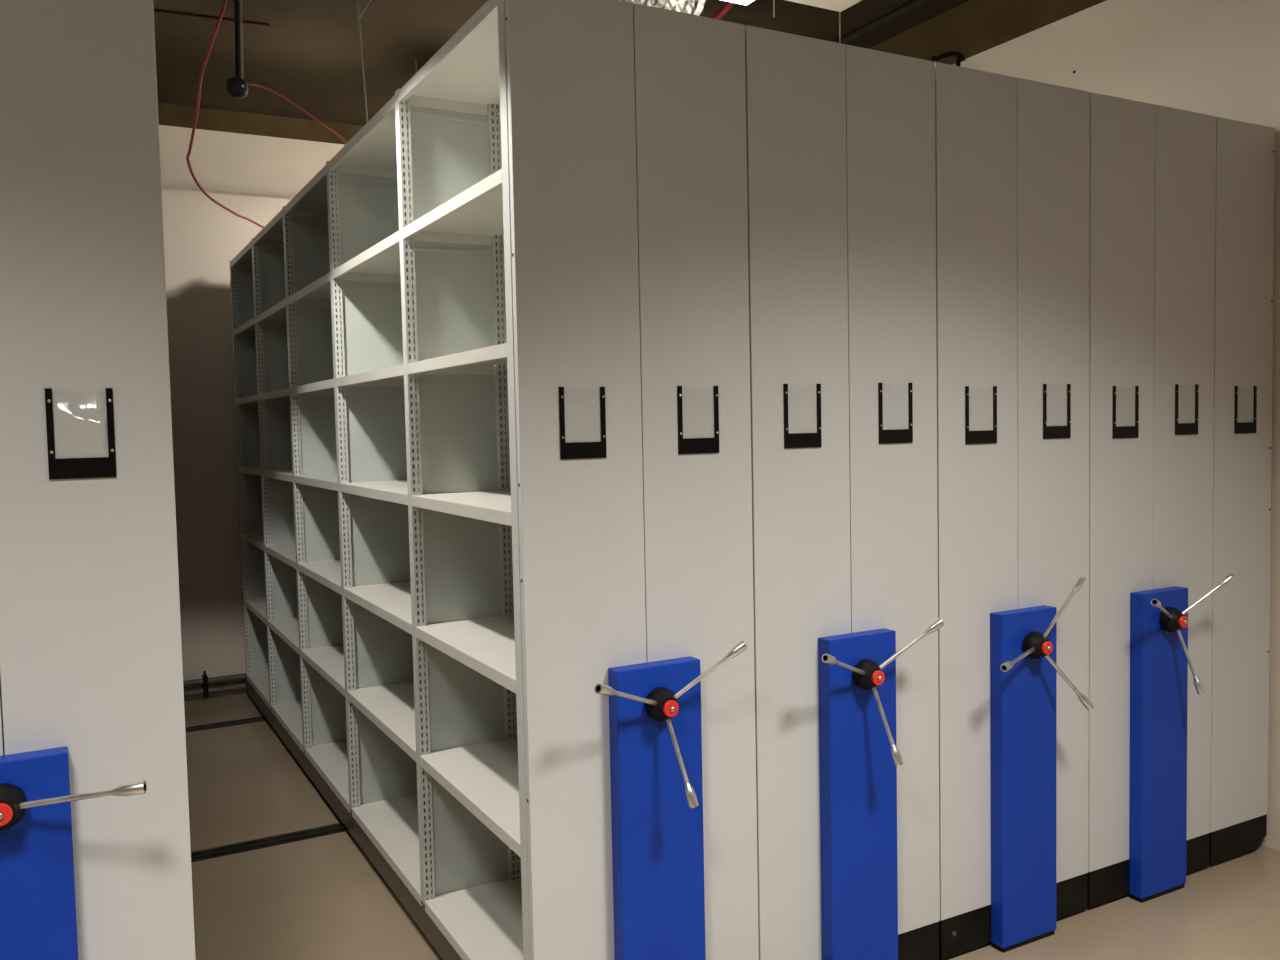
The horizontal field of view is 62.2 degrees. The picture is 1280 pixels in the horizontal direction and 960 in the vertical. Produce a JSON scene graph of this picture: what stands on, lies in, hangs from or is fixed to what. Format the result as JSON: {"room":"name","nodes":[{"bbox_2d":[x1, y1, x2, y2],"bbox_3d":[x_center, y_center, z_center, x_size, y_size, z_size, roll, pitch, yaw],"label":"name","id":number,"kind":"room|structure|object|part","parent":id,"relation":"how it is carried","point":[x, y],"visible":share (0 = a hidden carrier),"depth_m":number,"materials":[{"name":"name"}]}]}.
{"room":"archive storage room","nodes":[
{"label":"archive storage room","id":0,"kind":"room"},
{"bbox_2d":[158,102,363,700],"bbox_3d":[-3.195,-0.478,6.741,7.618,3.800,0.300,-3,3,-29],"label":"wall","id":1,"kind":"structure","parent":0,"point":[253,165],"depth_m":6.83,"materials":[{"name":"paint"}]},
{"bbox_2d":[202,671,208,696],"bbox_3d":[-2.797,1.310,6.825,0.030,0.165,0.066,-3,3,-29],"label":"bracket","id":2,"kind":"object","parent":1,"relation":"attached to","point":[204,677],"visible":1,"depth_m":6.80,"materials":[{"name":"black metal"}]},
{"bbox_2d":[183,673,245,686],"bbox_3d":[-3.099,1.309,6.657,7.150,0.040,0.040,-3,3,-29],"label":"pipe","id":3,"kind":"object","parent":2,"relation":"attached to","point":[195,682],"visible":0.02,"depth_m":6.84,"materials":[{"name":"grey metal"}]},
{"bbox_2d":[184,683,245,697],"bbox_3d":[-3.098,1.375,6.661,7.150,0.044,0.044,-3,3,-29],"label":"pipe","id":4,"kind":"object","parent":2,"relation":"attached to","point":[242,686],"visible":0.02,"depth_m":6.84,"materials":[{"name":"grey metal"}]},
{"bbox_2d":[153,0,968,125],"bbox_3d":[-0.538,-2.267,1.703,7.618,0.200,11.550,-3,3,-29],"label":"ceiling","id":5,"kind":"structure","parent":0,"point":[309,54],"depth_m":5.71,"materials":[{"name":"paint"}]},
{"bbox_2d":[154,9,269,26],"bbox_3d":[-2.424,-2.306,5.200,1.159,0.019,0.020,-3,3,-25],"label":"cable","id":6,"kind":"object","parent":5,"relation":"attached to","point":[155,10],"visible":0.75,"depth_m":5.31,"materials":[{"name":"brown plastic"}]},
{"bbox_2d":[186,0,264,227],"bbox_3d":[-1.940,-1.803,5.120,0.404,1.018,1.530,-2,3,-6],"label":"cable","id":7,"kind":"object","parent":5,"relation":"hanging from","point":[225,1],"visible":0.78,"depth_m":4.71,"materials":[{"name":"red plastic"}]},
{"bbox_2d":[226,0,248,98],"bbox_3d":[-1.777,-1.991,4.655,0.091,0.615,0.099,-3,3,-29],"label":"conduit","id":8,"kind":"object","parent":5,"relation":"hanging from","point":[237,87],"visible":1,"depth_m":4.65,"materials":[{"name":"black"}]},
{"bbox_3d":[-1.770,-2.019,4.661,0.034,0.560,0.022,-3,3,-29],"label":"rod","id":9,"kind":"part","parent":8,"relation":"part of","materials":[{"name":"black metal"}]},
{"bbox_2d":[357,0,370,122],"bbox_3d":[-1.109,-1.803,4.587,0.215,1.014,0.030,-3,3,-29],"label":"wire","id":10,"kind":"object","parent":5,"relation":"hanging from","point":[368,3],"visible":0.62,"depth_m":4.53,"materials":[{"name":"brown"}]},
{"bbox_2d":[620,0,706,15],"bbox_3d":[-0.046,-2.092,4.200,0.657,0.436,0.179,-3,3,-29],"label":"duct","id":11,"kind":"object","parent":5,"relation":"hanging from","point":[694,7],"visible":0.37,"depth_m":4.27,"materials":[{"name":"silver metal"}]},
{"bbox_2d":[712,1,734,19],"bbox_3d":[0.352,-2.184,5.039,0.636,0.371,0.080,1,4,32],"label":"pipe","id":12,"kind":"object","parent":5,"relation":"hanging from","point":[727,6],"visible":0.3,"depth_m":4.99,"materials":[{"name":"red metal"}]},
{"bbox_2d":[723,0,753,4],"bbox_3d":[0.304,-2.065,3.776,0.600,0.460,0.600,-3,3,-29],"label":"ceiling lamp","id":13,"kind":"object","parent":5,"relation":"hanging from","point":[744,2],"visible":1,"depth_m":4.11,"materials":[{"name":"white"}]},
{"bbox_2d":[773,0,774,16],"bbox_3d":[0.560,-2.141,4.449,0.007,0.391,0.006,-3,3,-29],"label":"wire","id":14,"kind":"object","parent":5,"relation":"hanging from","point":[773,0],"visible":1,"depth_m":4.46,"materials":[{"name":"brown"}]},
{"bbox_2d":[787,0,861,11],"bbox_3d":[0.831,-2.201,4.617,0.600,0.020,0.600,-3,3,-29],"label":"board","id":15,"kind":"object","parent":5,"relation":"hanging from","point":[836,5],"visible":1,"depth_m":4.92,"materials":[{"name":"beige"}]},
{"bbox_2d":[839,12,840,42],"bbox_3d":[0.954,-1.869,5.051,0.010,1.015,0.010,-3,3,-29],"label":"wire","id":16,"kind":"object","parent":5,"relation":"hanging from","point":[839,12],"visible":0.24,"depth_m":5.03,"materials":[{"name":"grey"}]},
{"bbox_2d":[833,0,931,43],"bbox_3d":[1.260,-2.384,5.506,0.040,0.040,5.800,-3,3,-29],"label":"conduit","id":17,"kind":"object","parent":5,"relation":"attached to","point":[914,4],"visible":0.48,"depth_m":5.49,"materials":[{"name":"black metal"}]},
{"bbox_2d":[184,693,1279,959],"bbox_3d":[-0.456,1.686,1.915,7.618,0.120,11.550,-3,3,-29],"label":"floor","id":18,"kind":"structure","parent":0,"point":[322,897],"depth_m":3.86,"materials":[{"name":"beige concrete"}]},
{"bbox_2d":[0,0,195,959],"bbox_3d":[-2.366,0.156,4.092,0.664,2.783,4.967,-3,3,-29],"label":"carriage","id":19,"kind":"object","parent":18,"relation":"on","point":[95,847],"visible":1,"depth_m":2.13,"materials":[{"name":"paint"}]},
{"bbox_3d":[-1.411,0.179,1.997,0.332,2.640,0.022,-3,3,-29],"label":"panel","id":20,"kind":"part","parent":19,"relation":"part of","materials":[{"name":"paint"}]},
{"bbox_3d":[-1.292,0.162,2.101,0.036,2.628,0.042,-3,3,-29],"label":"post","id":21,"kind":"part","parent":19,"relation":"part of","materials":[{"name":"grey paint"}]},
{"bbox_3d":[-1.216,0.626,2.018,0.087,0.084,0.060,-3,3,-29],"label":"star handle","id":22,"kind":"part","parent":19,"relation":"part of","materials":[{"name":"black plastic"}]},
{"bbox_2d":[185,716,266,731],"bbox_3d":[-1.549,1.387,6.717,4.560,0.011,0.096,-3,3,-29],"label":"rail","id":23,"kind":"object","parent":18,"relation":"on","point":[259,718],"visible":0.02,"depth_m":6.22,"materials":[{"name":"metal"}]},
{"bbox_2d":[191,823,347,861],"bbox_3d":[-0.586,1.461,4.956,4.560,0.011,0.096,-3,3,-29],"label":"rail","id":24,"kind":"object","parent":18,"relation":"on","point":[239,847],"visible":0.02,"depth_m":4.42,"materials":[{"name":"metal"}]},
{"bbox_2d":[229,0,758,959],"bbox_3d":[-1.095,0.092,4.785,0.683,2.783,4.967,-3,3,-29],"label":"carriage","id":25,"kind":"object","parent":18,"relation":"on","point":[491,359],"visible":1,"depth_m":2.89,"materials":[{"name":"paint"}]},
{"bbox_3d":[-2.520,-0.059,6.710,0.036,2.628,0.042,-3,3,-29],"label":"post","id":26,"kind":"part","parent":25,"relation":"part of","materials":[{"name":"white metal"}]},
{"bbox_3d":[-2.206,-1.336,6.333,0.339,0.035,0.862,-3,3,-29],"label":"shelf","id":27,"kind":"part","parent":25,"relation":"part of","materials":[{"name":"metal"}]},
{"bbox_3d":[-2.197,-0.911,6.355,0.339,0.035,0.862,-3,3,-29],"label":"shelf","id":28,"kind":"part","parent":25,"relation":"part of","materials":[{"name":"metal"}]},
{"bbox_3d":[-2.188,-0.484,6.378,0.339,0.035,0.862,-3,3,-29],"label":"shelf","id":29,"kind":"part","parent":25,"relation":"part of","materials":[{"name":"metal"}]},
{"bbox_3d":[-2.179,-0.063,6.401,0.339,0.035,0.862,-3,3,-29],"label":"shelf","id":30,"kind":"part","parent":25,"relation":"part of","materials":[{"name":"metal"}]},
{"bbox_3d":[-2.386,-0.062,6.783,0.282,2.612,0.008,-3,3,-29],"label":"frame","id":31,"kind":"part","parent":25,"relation":"part of","materials":[{"name":"paint"}]},
{"bbox_3d":[-2.170,0.361,6.423,0.339,0.035,0.862,-3,3,-29],"label":"shelf","id":32,"kind":"part","parent":25,"relation":"part of","materials":[{"name":"metal"}]},
{"bbox_3d":[-2.162,0.783,6.446,0.339,0.035,0.862,-3,3,-29],"label":"shelf","id":33,"kind":"part","parent":25,"relation":"part of","materials":[{"name":"metal"}]},
{"bbox_3d":[-2.152,1.266,6.472,0.339,0.035,0.862,-3,3,-29],"label":"shelf","id":34,"kind":"part","parent":25,"relation":"part of","materials":[{"name":"metal"}]},
{"bbox_3d":[-2.103,-0.027,5.948,0.036,2.628,0.042,-3,3,-29],"label":"post","id":35,"kind":"part","parent":25,"relation":"part of","materials":[{"name":"grey metal"}]},
{"bbox_3d":[-1.774,-1.303,5.544,0.339,0.035,0.924,-3,3,-29],"label":"shelf","id":36,"kind":"part","parent":25,"relation":"part of","materials":[{"name":"metal"}]},
{"bbox_3d":[-1.765,-0.878,5.566,0.339,0.035,0.924,-3,3,-29],"label":"shelf","id":37,"kind":"part","parent":25,"relation":"part of","materials":[{"name":"metal"}]},
{"bbox_3d":[-1.756,-0.451,5.589,0.339,0.035,0.924,-3,3,-29],"label":"shelf","id":38,"kind":"part","parent":25,"relation":"part of","materials":[{"name":"metal"}]},
{"bbox_3d":[-1.747,-0.030,5.612,0.339,0.035,0.924,-3,3,-29],"label":"shelf","id":39,"kind":"part","parent":25,"relation":"part of","materials":[{"name":"metal"}]},
{"bbox_3d":[-1.969,-0.030,6.021,0.282,2.612,0.008,-3,3,-29],"label":"frame","id":40,"kind":"part","parent":25,"relation":"part of","materials":[{"name":"paint"}]},
{"bbox_3d":[-1.738,0.394,5.634,0.339,0.035,0.924,-3,3,-29],"label":"shelf","id":41,"kind":"part","parent":25,"relation":"part of","materials":[{"name":"metal"}]},
{"bbox_3d":[-1.730,0.816,5.657,0.339,0.035,0.924,-3,3,-29],"label":"shelf","id":42,"kind":"part","parent":25,"relation":"part of","materials":[{"name":"metal"}]},
{"bbox_3d":[-1.720,1.299,5.683,0.339,0.035,0.924,-3,3,-29],"label":"shelf","id":43,"kind":"part","parent":25,"relation":"part of","materials":[{"name":"metal"}]},
{"bbox_2d":[247,83,346,143],"bbox_3d":[-1.522,-1.550,5.066,0.038,0.484,0.909,1,4,31],"label":"cable","id":44,"kind":"object","parent":25,"relation":"on","point":[253,84],"visible":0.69,"depth_m":4.92,"materials":[{"name":"red plastic"}]},
{"bbox_3d":[-1.657,0.008,5.132,0.036,2.628,0.042,-3,3,-29],"label":"post","id":45,"kind":"part","parent":25,"relation":"part of","materials":[{"name":"grey metal"}]},
{"bbox_3d":[-1.323,-1.268,4.720,0.339,0.035,0.941,-3,3,-29],"label":"shelf","id":46,"kind":"part","parent":25,"relation":"part of","materials":[{"name":"metal"}]},
{"bbox_3d":[-1.314,-0.843,4.743,0.339,0.035,0.941,-3,3,-29],"label":"shelf","id":47,"kind":"part","parent":25,"relation":"part of","materials":[{"name":"metal"}]},
{"bbox_3d":[-1.305,-0.416,4.766,0.339,0.035,0.941,-3,3,-29],"label":"shelf","id":48,"kind":"part","parent":25,"relation":"part of","materials":[{"name":"metal"}]},
{"bbox_3d":[-1.297,0.005,4.788,0.339,0.035,0.941,-3,3,-29],"label":"shelf","id":49,"kind":"part","parent":25,"relation":"part of","materials":[{"name":"metal"}]},
{"bbox_3d":[-1.523,0.004,5.205,0.282,2.612,0.008,-3,3,-29],"label":"frame","id":50,"kind":"part","parent":25,"relation":"part of","materials":[{"name":"paint"}]},
{"bbox_3d":[-1.288,0.429,4.811,0.339,0.035,0.941,-3,3,-29],"label":"shelf","id":51,"kind":"part","parent":25,"relation":"part of","materials":[{"name":"metal"}]},
{"bbox_3d":[-1.279,0.851,4.833,0.339,0.035,0.941,-3,3,-29],"label":"shelf","id":52,"kind":"part","parent":25,"relation":"part of","materials":[{"name":"metal"}]},
{"bbox_3d":[-1.269,1.333,4.859,0.339,0.035,0.941,-3,3,-29],"label":"shelf","id":53,"kind":"part","parent":25,"relation":"part of","materials":[{"name":"metal"}]},
{"bbox_3d":[-1.202,0.043,4.301,0.036,2.628,0.042,-3,3,-29],"label":"post","id":54,"kind":"part","parent":25,"relation":"part of","materials":[{"name":"grey metal"}]},
{"bbox_3d":[-1.115,1.390,4.941,0.675,0.095,4.770,-3,3,-29],"label":"frame","id":55,"kind":"part","parent":25,"relation":"part of","materials":[{"name":"metal"}]},
{"bbox_3d":[-0.858,-1.232,3.871,0.339,0.035,0.982,-3,3,-29],"label":"shelf","id":56,"kind":"part","parent":25,"relation":"part of","materials":[{"name":"metal"}]},
{"bbox_3d":[-0.850,-0.807,3.894,0.339,0.035,0.982,-3,3,-29],"label":"shelf","id":57,"kind":"part","parent":25,"relation":"part of","materials":[{"name":"metal"}]},
{"bbox_3d":[-0.841,-0.381,3.916,0.339,0.035,0.982,-3,3,-29],"label":"shelf","id":58,"kind":"part","parent":25,"relation":"part of","materials":[{"name":"metal"}]},
{"bbox_3d":[-0.832,0.040,3.939,0.339,0.035,0.982,-3,3,-29],"label":"shelf","id":59,"kind":"part","parent":25,"relation":"part of","materials":[{"name":"metal"}]},
{"bbox_3d":[-1.068,0.039,4.374,0.282,2.612,0.008,-3,3,-29],"label":"frame","id":60,"kind":"part","parent":25,"relation":"part of","materials":[{"name":"paint"}]},
{"bbox_3d":[-0.823,0.465,3.962,0.339,0.035,0.982,-3,3,-29],"label":"shelf","id":61,"kind":"part","parent":25,"relation":"part of","materials":[{"name":"metal"}]},
{"bbox_3d":[-0.814,0.887,3.984,0.339,0.035,0.982,-3,3,-29],"label":"shelf","id":62,"kind":"part","parent":25,"relation":"part of","materials":[{"name":"metal"}]},
{"bbox_3d":[-0.804,1.369,4.010,0.339,0.035,0.982,-3,3,-29],"label":"shelf","id":63,"kind":"part","parent":25,"relation":"part of","materials":[{"name":"metal"}]},
{"bbox_3d":[-0.727,0.079,3.434,0.036,2.628,0.042,-3,3,-29],"label":"post","id":64,"kind":"part","parent":25,"relation":"part of","materials":[{"name":"white metal"}]},
{"bbox_3d":[-0.405,-1.198,3.043,0.339,0.035,0.893,-3,3,-29],"label":"shelf","id":65,"kind":"part","parent":25,"relation":"part of","materials":[{"name":"metal"}]},
{"bbox_3d":[-0.396,-0.773,3.066,0.339,0.035,0.893,-3,3,-29],"label":"shelf","id":66,"kind":"part","parent":25,"relation":"part of","materials":[{"name":"metal"}]},
{"bbox_3d":[-0.593,0.075,3.507,0.282,2.612,0.008,-3,3,-29],"label":"frame","id":67,"kind":"part","parent":25,"relation":"part of","materials":[{"name":"paint"}]},
{"bbox_3d":[-0.387,-0.346,3.088,0.339,0.035,0.893,-3,3,-29],"label":"shelf","id":68,"kind":"part","parent":25,"relation":"part of","materials":[{"name":"metal"}]},
{"bbox_3d":[-0.379,0.075,3.111,0.339,0.035,0.893,-3,3,-29],"label":"shelf","id":69,"kind":"part","parent":25,"relation":"part of","materials":[{"name":"metal"}]},
{"bbox_3d":[-0.370,0.500,3.134,0.339,0.035,0.893,-3,3,-29],"label":"shelf","id":70,"kind":"part","parent":25,"relation":"part of","materials":[{"name":"metal"}]},
{"bbox_3d":[-0.361,0.921,3.156,0.339,0.035,0.893,-3,3,-29],"label":"shelf","id":71,"kind":"part","parent":25,"relation":"part of","materials":[{"name":"metal"}]},
{"bbox_3d":[-0.351,1.404,3.182,0.339,0.035,0.893,-3,3,-29],"label":"shelf","id":72,"kind":"part","parent":25,"relation":"part of","materials":[{"name":"metal"}]},
{"bbox_3d":[-0.461,0.066,3.579,0.036,2.628,0.042,-3,3,-29],"label":"post","id":73,"kind":"part","parent":25,"relation":"part of","materials":[{"name":"white metal"}]},
{"bbox_3d":[-0.427,0.064,3.597,0.036,2.628,0.042,-3,3,-29],"label":"post","id":74,"kind":"part","parent":25,"relation":"part of","materials":[{"name":"grey metal"}]},
{"bbox_3d":[-0.295,0.112,2.645,0.036,2.628,0.042,-3,3,-29],"label":"post","id":75,"kind":"part","parent":25,"relation":"part of","materials":[{"name":"white metal"}]},
{"bbox_3d":[-0.144,0.116,2.688,0.340,2.640,0.022,-3,3,-29],"label":"panel","id":76,"kind":"part","parent":25,"relation":"part of","materials":[{"name":"paint"}]},
{"bbox_3d":[0.061,0.577,2.715,0.087,0.084,0.060,-3,3,-29],"label":"star handle","id":77,"kind":"part","parent":25,"relation":"part of","materials":[{"name":"black plastic"}]},
{"bbox_3d":[0.155,0.101,2.851,0.339,2.640,0.022,-3,3,-29],"label":"panel","id":78,"kind":"part","parent":25,"relation":"part of","materials":[{"name":"paint"}]},
{"bbox_2d":[745,25,943,959],"bbox_3d":[-0.493,0.062,5.113,0.683,2.783,4.967,-3,3,-29],"label":"carriage","id":79,"kind":"object","parent":18,"relation":"on","point":[841,183],"visible":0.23,"depth_m":3.06,"materials":[{"name":"paint"}]},
{"bbox_3d":[0.457,0.086,3.016,0.339,2.640,0.022,-3,3,-29],"label":"panel","id":80,"kind":"part","parent":79,"relation":"part of","materials":[{"name":"paint"}]},
{"bbox_3d":[0.659,0.560,3.041,0.087,0.084,0.060,-3,3,-29],"label":"star handle","id":81,"kind":"part","parent":79,"relation":"part of","materials":[{"name":"black plastic"}]},
{"bbox_3d":[0.757,0.071,3.179,0.340,2.640,0.022,-3,3,-29],"label":"panel","id":82,"kind":"part","parent":79,"relation":"part of","materials":[{"name":"paint"}]},
{"bbox_3d":[0.787,1.454,3.251,0.334,0.126,0.014,-3,3,-29],"label":"kick plate","id":83,"kind":"part","parent":79,"relation":"part of","materials":[{"name":"black metal"}]},
{"bbox_2d":[935,62,1093,959],"bbox_3d":[0.111,0.032,5.442,0.684,2.783,4.967,-3,3,-29],"label":"carriage","id":84,"kind":"object","parent":18,"relation":"on","point":[1012,154],"visible":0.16,"depth_m":3.39,"materials":[{"name":"paint"}]},
{"bbox_3d":[1.091,1.438,3.417,0.336,0.126,0.014,-3,3,-29],"label":"kick plate","id":85,"kind":"part","parent":84,"relation":"part of","materials":[{"name":"black metal"}]},
{"bbox_3d":[1.061,0.055,3.345,0.342,2.640,0.022,-3,3,-29],"label":"panel","id":86,"kind":"part","parent":84,"relation":"part of","materials":[{"name":"paint"}]},
{"bbox_3d":[1.266,0.528,3.372,0.087,0.084,0.060,-3,3,-29],"label":"star handle","id":87,"kind":"part","parent":84,"relation":"part of","materials":[{"name":"black plastic"}]},
{"bbox_3d":[1.362,0.040,3.509,0.339,2.640,0.022,-3,3,-29],"label":"panel","id":88,"kind":"part","parent":84,"relation":"part of","materials":[{"name":"paint"}]},
{"bbox_3d":[1.392,1.423,3.581,0.333,0.126,0.014,-3,3,-29],"label":"kick plate","id":89,"kind":"part","parent":84,"relation":"part of","materials":[{"name":"black metal"}]},
{"bbox_2d":[1087,92,1235,907],"bbox_3d":[0.710,0.002,5.769,0.672,2.783,4.967,-3,3,-29],"label":"carriage","id":90,"kind":"object","parent":18,"relation":"on","point":[1153,167],"visible":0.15,"depth_m":3.71,"materials":[{"name":"paint"}]},
{"bbox_3d":[1.691,1.409,3.744,0.325,0.126,0.014,-3,3,-29],"label":"kick plate","id":91,"kind":"part","parent":90,"relation":"part of","materials":[{"name":"black metal"}]},
{"bbox_3d":[1.661,0.025,3.672,0.331,2.640,0.022,-3,3,-29],"label":"panel","id":92,"kind":"part","parent":90,"relation":"part of","materials":[{"name":"paint"}]},
{"bbox_3d":[1.861,0.488,3.696,0.087,0.084,0.060,-3,3,-29],"label":"star handle","id":93,"kind":"part","parent":90,"relation":"part of","materials":[{"name":"black plastic"}]},
{"bbox_3d":[1.956,0.011,3.833,0.338,2.640,0.022,-3,3,-29],"label":"panel","id":94,"kind":"part","parent":90,"relation":"part of","materials":[{"name":"paint"}]},
{"bbox_3d":[1.986,1.394,3.905,0.332,0.126,0.014,-3,3,-29],"label":"kick plate","id":95,"kind":"part","parent":90,"relation":"part of","materials":[{"name":"black metal"}]},
{"bbox_2d":[1209,117,1274,864],"bbox_3d":[1.125,-0.029,6.092,0.356,2.772,4.797,-3,3,-29],"label":"shelving","id":96,"kind":"object","parent":18,"relation":"on","point":[1245,152],"visible":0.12,"depth_m":3.99,"materials":[{"name":"metal"}]},
{"bbox_2d":[930,51,965,65],"bbox_3d":[1.466,-1.730,5.133,0.291,0.699,0.024,-3,3,-29],"label":"pipe","id":97,"kind":"object","parent":96,"relation":"on","point":[960,57],"visible":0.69,"depth_m":5.13,"materials":[{"name":"black"}]},
{"bbox_3d":[2.296,1.378,4.074,0.350,0.126,0.014,-3,3,-29],"label":"kick plate","id":98,"kind":"part","parent":96,"relation":"part of","materials":[{"name":"black metal"}]},
{"bbox_2d":[869,0,1279,850],"bbox_3d":[2.815,-0.431,3.530,0.150,3.800,11.100,-3,3,-29],"label":"wall","id":99,"kind":"structure","parent":0,"point":[1218,58],"depth_m":4.43,"materials":[{"name":"plaster"}]}
]}

